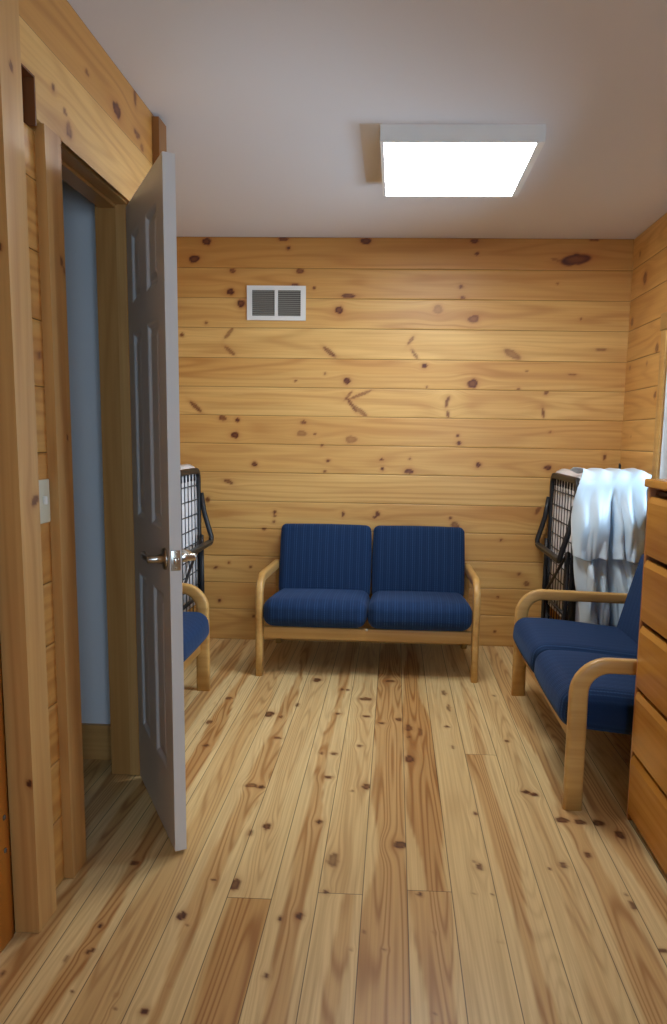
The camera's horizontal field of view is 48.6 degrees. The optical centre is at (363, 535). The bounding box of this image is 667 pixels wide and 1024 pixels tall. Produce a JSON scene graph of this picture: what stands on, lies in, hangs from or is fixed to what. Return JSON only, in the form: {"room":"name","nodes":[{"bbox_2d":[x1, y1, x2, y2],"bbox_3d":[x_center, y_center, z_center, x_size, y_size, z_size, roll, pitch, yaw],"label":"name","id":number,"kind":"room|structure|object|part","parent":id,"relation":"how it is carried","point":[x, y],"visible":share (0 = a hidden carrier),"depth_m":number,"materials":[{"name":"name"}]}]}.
{"room":"living room","nodes":[
{"label":"living room","id":0,"kind":"room"},
{"bbox_2d":[0,0,153,932],"bbox_3d":[-1.322,-0.068,0.841,0.889,2.440,4.270,1,8,2],"label":"wall","id":1,"kind":"structure","parent":0,"point":[82,96],"depth_m":2.02,"materials":[{"name":"brown wood"}]},
{"bbox_2d":[0,676,13,952],"bbox_3d":[-0.907,0.636,1.436,0.010,0.898,0.800,1,8,2],"label":"wood panel","id":2,"kind":"object","parent":1,"relation":"attached to","point":[6,915],"visible":1,"depth_m":1.83,"materials":[{"name":"wood"}]},
{"bbox_2d":[39,479,50,523],"bbox_3d":[-0.843,-0.089,1.953,0.014,0.116,0.070,1,8,2],"label":"light switch","id":3,"kind":"object","parent":1,"relation":"attached to","point":[44,496],"visible":0.66,"depth_m":1.95,"materials":[{"name":"beige plastic"}]},
{"bbox_2d":[29,123,139,878],"bbox_3d":[-0.879,-0.085,2.345,0.141,2.086,0.689,1,8,2],"label":"door frame","id":4,"kind":"structure","parent":1,"relation":"attached to","point":[51,252],"depth_m":2.20,"materials":[{"name":"brown wood"}]},
{"bbox_2d":[152,116,166,163],"bbox_3d":[-0.775,-0.328,2.892,0.026,2.427,0.089,1,8,2],"label":"trim","id":5,"kind":"structure","parent":1,"relation":"attached to","point":[159,144],"depth_m":2.70,"materials":[{"name":"brown wood"}]},
{"bbox_2d":[126,151,195,850],"bbox_3d":[-0.675,-0.071,2.392,0.149,2.030,0.592,-3,9,-27],"label":"door","id":6,"kind":"structure","parent":1,"relation":"in","point":[159,554],"depth_m":2.26,"materials":[{"name":"paint"}]},
{"bbox_3d":[-0.631,0.067,2.217,0.057,0.066,0.136,-3,9,-27],"label":"handle","id":7,"kind":"part","parent":6,"relation":"part of","materials":[{"name":"silver metal"}]},
{"bbox_3d":[-0.545,0.075,2.151,0.027,0.060,0.012,-3,9,-27],"label":"latch plate","id":8,"kind":"part","parent":6,"relation":"part of","materials":[{"name":"silver metal"}]},
{"bbox_3d":[-0.549,0.062,2.259,0.057,0.066,0.136,-3,9,-27],"label":"handle","id":9,"kind":"part","parent":6,"relation":"part of","materials":[{"name":"silver metal"}]},
{"bbox_2d":[62,180,109,723],"bbox_3d":[-1.480,-0.254,2.206,1.054,2.440,1.209,1,8,2],"label":"wall","id":10,"kind":"structure","parent":0,"point":[78,211],"depth_m":2.78,"materials":[{"name":"paint"}]},
{"bbox_2d":[82,723,110,759],"bbox_3d":[-1.419,0.808,2.937,0.943,0.141,0.016,1,8,2],"label":"baseboard","id":11,"kind":"structure","parent":10,"relation":"attached to","point":[96,738],"depth_m":2.91,"materials":[{"name":"brown wood"}]},
{"bbox_2d":[0,638,666,1023],"bbox_3d":[-0.269,1.085,1.778,3.562,0.060,5.913,1,8,2],"label":"floor","id":12,"kind":"structure","parent":0,"point":[377,833],"depth_m":2.19,"materials":[{"name":"brown wood"}]},
{"bbox_2d":[0,0,56,932],"bbox_3d":[-0.846,-0.188,1.793,0.064,2.438,0.097,1,8,2],"label":"post","id":13,"kind":"object","parent":12,"relation":"on","point":[22,622],"visible":1,"depth_m":1.79,"materials":[{"name":"brown wood"}]},
{"bbox_2d":[182,583,210,690],"bbox_3d":[-1.123,0.438,3.422,0.731,0.758,0.600,1,8,2],"label":"armchair","id":14,"kind":"object","parent":12,"relation":"on","point":[196,628],"visible":0.14,"depth_m":3.65,"materials":[{"name":"blue fabric"}]},
{"bbox_3d":[-0.836,0.590,3.430,0.024,0.066,0.526,1,8,2],"label":"rail","id":15,"kind":"part","parent":14,"relation":"part of","materials":[{"name":"brown wood"}]},
{"bbox_2d":[183,612,208,660],"bbox_3d":[-1.036,0.490,3.425,0.555,0.176,0.528,-4,7,3],"label":"seat cushion","id":16,"kind":"object","parent":14,"relation":"on","point":[195,624],"depth_m":3.43,"materials":[{"name":"blue fabric"}]},
{"bbox_2d":[180,464,213,611],"bbox_3d":[-1.169,0.149,4.055,0.558,1.162,0.660,1,8,2],"label":"bed","id":17,"kind":"object","parent":12,"relation":"on","point":[192,498],"visible":0.2,"depth_m":4.20,"materials":[{"name":"black metal"}]},
{"bbox_3d":[-1.167,0.024,4.037,0.372,0.820,0.616,1,8,2],"label":"mattress","id":18,"kind":"part","parent":17,"relation":"part of","materials":[{"name":"white fabric"}]},
{"bbox_3d":[-0.983,0.117,4.038,0.034,0.947,0.651,1,8,2],"label":"frame","id":19,"kind":"part","parent":17,"relation":"part of","materials":[{"name":"black metal"}]},
{"bbox_3d":[-0.947,0.319,4.344,0.023,0.645,0.023,4,8,25],"label":"leg","id":20,"kind":"part","parent":17,"relation":"part of","materials":[{"name":"black metal"}]},
{"bbox_2d":[255,524,480,682],"bbox_3d":[0.036,0.349,4.226,1.190,0.758,0.731,1,8,3],"label":"seat","id":21,"kind":"object","parent":12,"relation":"on","point":[419,590],"visible":1,"depth_m":4.35,"materials":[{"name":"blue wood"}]},
{"bbox_3d":[-0.541,0.439,4.275,0.037,0.548,0.700,1,8,3],"label":"arm frame","id":22,"kind":"part","parent":21,"relation":"part of","materials":[{"name":"brown wood"}]},
{"bbox_2d":[263,588,369,627],"bbox_3d":[-0.248,0.405,4.159,0.559,0.176,0.555,1,2,3],"label":"seat cushion","id":23,"kind":"object","parent":21,"relation":"on","point":[288,607],"depth_m":3.91,"materials":[{"name":"blue fabric"}]},
{"bbox_2d":[279,524,371,594],"bbox_3d":[-0.228,0.154,4.466,0.553,0.447,0.142,1,-7,3],"label":"cushion","id":24,"kind":"object","parent":21,"relation":"on","point":[312,556],"depth_m":4.40,"materials":[{"name":"blue fabric"}]},
{"bbox_3d":[0.019,0.533,3.959,1.116,0.066,0.024,1,8,3],"label":"rail","id":25,"kind":"part","parent":21,"relation":"part of","materials":[{"name":"brown wood"}]},
{"bbox_2d":[372,526,464,595],"bbox_3d":[0.331,0.167,4.439,0.553,0.447,0.142,1,-7,3],"label":"cushion","id":26,"kind":"object","parent":21,"relation":"on","point":[404,558],"depth_m":4.38,"materials":[{"name":"blue fabric"}]},
{"bbox_2d":[368,591,471,630],"bbox_3d":[0.310,0.417,4.132,0.559,0.176,0.555,1,2,3],"label":"seat cushion","id":27,"kind":"object","parent":21,"relation":"on","point":[387,610],"depth_m":3.88,"materials":[{"name":"blue fabric"}]},
{"bbox_3d":[0.611,0.465,4.220,0.037,0.548,0.700,1,8,3],"label":"arm frame","id":28,"kind":"part","parent":21,"relation":"part of","materials":[{"name":"brown wood"}]},
{"bbox_2d":[511,554,643,810],"bbox_3d":[1.074,0.516,3.106,0.731,0.758,1.190,1,8,2],"label":"seat","id":29,"kind":"object","parent":12,"relation":"on","point":[585,672],"visible":0.62,"depth_m":2.92,"materials":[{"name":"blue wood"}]},
{"bbox_3d":[0.782,0.656,3.137,0.024,0.066,1.116,1,8,2],"label":"rail","id":30,"kind":"part","parent":29,"relation":"part of","materials":[{"name":"brown wood"}]},
{"bbox_3d":[1.104,0.544,3.691,0.700,0.548,0.037,1,8,2],"label":"arm frame","id":31,"kind":"part","parent":29,"relation":"part of","materials":[{"name":"brown wood"}]},
{"bbox_2d":[513,617,637,672],"bbox_3d":[0.997,0.527,3.393,0.555,0.176,0.559,7,8,2],"label":"seat cushion","id":32,"kind":"object","parent":29,"relation":"on","point":[532,636],"depth_m":3.31,"materials":[{"name":"blue fabric"}]},
{"bbox_2d":[534,650,635,734],"bbox_3d":[0.973,0.601,2.840,0.555,0.176,0.559,7,8,2],"label":"seat cushion","id":33,"kind":"object","parent":29,"relation":"on","point":[610,696],"depth_m":2.64,"materials":[{"name":"blue fabric"}]},
{"bbox_3d":[1.055,0.696,2.549,0.700,0.548,0.037,1,8,2],"label":"arm frame","id":34,"kind":"part","parent":29,"relation":"part of","materials":[{"name":"brown wood"}]},
{"bbox_2d":[617,554,643,643],"bbox_3d":[1.338,0.329,3.352,0.142,0.447,0.553,16,8,0],"label":"cushion","id":35,"kind":"object","parent":29,"relation":"on","point":[628,623],"depth_m":3.49,"materials":[{"name":"blue fabric"}]},
{"bbox_2d":[535,463,648,621],"bbox_3d":[1.296,0.177,4.142,0.558,1.162,0.660,1,8,2],"label":"bed","id":36,"kind":"object","parent":12,"relation":"on","point":[558,571],"visible":0.35,"depth_m":4.15,"materials":[{"name":"black metal"}]},
{"bbox_3d":[1.091,0.338,4.451,0.023,0.645,0.023,4,8,25],"label":"leg","id":37,"kind":"part","parent":36,"relation":"part of","materials":[{"name":"black metal"}]},
{"bbox_3d":[1.111,0.137,4.149,0.034,0.947,0.651,1,8,2],"label":"frame","id":38,"kind":"part","parent":36,"relation":"part of","materials":[{"name":"black metal"}]},
{"bbox_3d":[1.067,0.410,3.906,0.023,0.645,0.023,4,8,25],"label":"leg","id":39,"kind":"part","parent":36,"relation":"part of","materials":[{"name":"black metal"}]},
{"bbox_2d":[570,467,651,626],"bbox_3d":[1.254,0.128,3.851,0.400,0.956,0.422,1,8,2],"label":"sheet","id":40,"kind":"object","parent":36,"relation":"on","point":[608,515],"visible":0.85,"depth_m":3.69,"materials":[{"name":"white fabric"}]},
{"bbox_2d":[626,479,666,874],"bbox_3d":[1.139,0.460,1.995,0.515,1.164,0.939,1,8,2],"label":"dresser","id":41,"kind":"object","parent":12,"relation":"on","point":[647,787],"visible":1,"depth_m":2.31,"materials":[{"name":"brown wood"}]},
{"bbox_3d":[0.892,0.901,2.063,0.021,0.206,0.883,1,8,2],"label":"drawer","id":42,"kind":"part","parent":41,"relation":"part of","materials":[{"name":"brown wood"}]},
{"bbox_3d":[0.895,0.680,2.034,0.021,0.204,0.883,1,8,2],"label":"drawer","id":43,"kind":"part","parent":41,"relation":"part of","materials":[{"name":"brown wood"}]},
{"bbox_3d":[0.899,0.458,2.004,0.021,0.208,0.883,1,8,2],"label":"drawer","id":44,"kind":"part","parent":41,"relation":"part of","materials":[{"name":"brown wood"}]},
{"bbox_3d":[0.903,0.238,1.974,0.021,0.200,0.883,1,8,2],"label":"drawer","id":45,"kind":"part","parent":41,"relation":"part of","materials":[{"name":"brown wood"}]},
{"bbox_3d":[0.906,0.027,1.946,0.021,0.189,0.883,1,8,2],"label":"drawer","id":46,"kind":"part","parent":41,"relation":"part of","materials":[{"name":"brown wood"}]},
{"bbox_2d":[67,0,666,238],"bbox_3d":[-0.235,-1.393,1.447,3.555,0.060,6.013,1,8,2],"label":"ceiling","id":47,"kind":"structure","parent":0,"point":[262,105],"depth_m":2.54,"materials":[{"name":"paint"}]},
{"bbox_2d":[360,123,381,181],"bbox_3d":[0.042,-1.573,3.055,0.085,0.002,0.630,1,8,2],"label":"ceiling strip","id":48,"kind":"object","parent":47,"relation":"attached to","point":[370,132],"visible":0.76,"depth_m":3.00,"materials":[{"name":"paint"}]},
{"bbox_2d":[380,124,545,196],"bbox_3d":[0.383,-1.538,3.062,0.613,0.060,0.642,1,8,2],"label":"ceiling light","id":49,"kind":"object","parent":47,"relation":"attached to","point":[418,160],"visible":1,"depth_m":2.92,"materials":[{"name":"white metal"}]},
{"bbox_2d":[384,143,536,195],"bbox_3d":[0.376,-1.512,3.065,0.571,0.005,0.614,1,8,2],"label":"diffuser","id":50,"kind":"object","parent":49,"relation":"attached to","point":[410,169],"depth_m":3.03,"materials":[{"name":"white plastic"}]},
{"bbox_2d":[176,237,633,646],"bbox_3d":[0.031,-0.517,4.547,3.275,2.490,0.120,1,8,2],"label":"wall","id":51,"kind":"structure","parent":0,"point":[442,382],"depth_m":4.43,"materials":[{"name":"brown wood"}]},
{"bbox_2d":[247,285,305,320],"bbox_3d":[-0.517,-1.380,4.389,0.351,0.199,0.012,1,8,2],"label":"air vent","id":52,"kind":"object","parent":51,"relation":"in","point":[274,303],"visible":1,"depth_m":4.39,"materials":[{"name":"white metal"}]},
{"bbox_3d":[-0.594,-1.382,4.393,0.136,0.143,0.009,1,8,2],"label":"louvre panel","id":53,"kind":"part","parent":52,"relation":"part of","materials":[{"name":"grey metal"}]},
{"bbox_3d":[-0.516,-1.381,4.395,0.331,0.179,0.001,1,8,2],"label":"plate","id":54,"kind":"part","parent":52,"relation":"part of","materials":[{"name":"grey metal"}]},
{"bbox_3d":[-0.440,-1.379,4.387,0.136,0.143,0.009,1,8,2],"label":"louvre panel","id":55,"kind":"part","parent":52,"relation":"part of","materials":[{"name":"grey metal"}]},
{"bbox_2d":[620,213,666,478],"bbox_3d":[1.469,-0.089,1.525,0.100,2.490,5.869,1,8,2],"label":"wall","id":56,"kind":"structure","parent":0,"point":[648,299],"depth_m":4.04,"materials":[{"name":"brown wood"}]},
{"bbox_2d":[651,312,666,478],"bbox_3d":[1.512,-0.528,3.149,0.145,1.030,1.385,1,8,2],"label":"window","id":57,"kind":"structure","parent":56,"relation":"in","point":[662,374],"depth_m":3.75,"materials":[{"name":"brown wood"}]}
]}

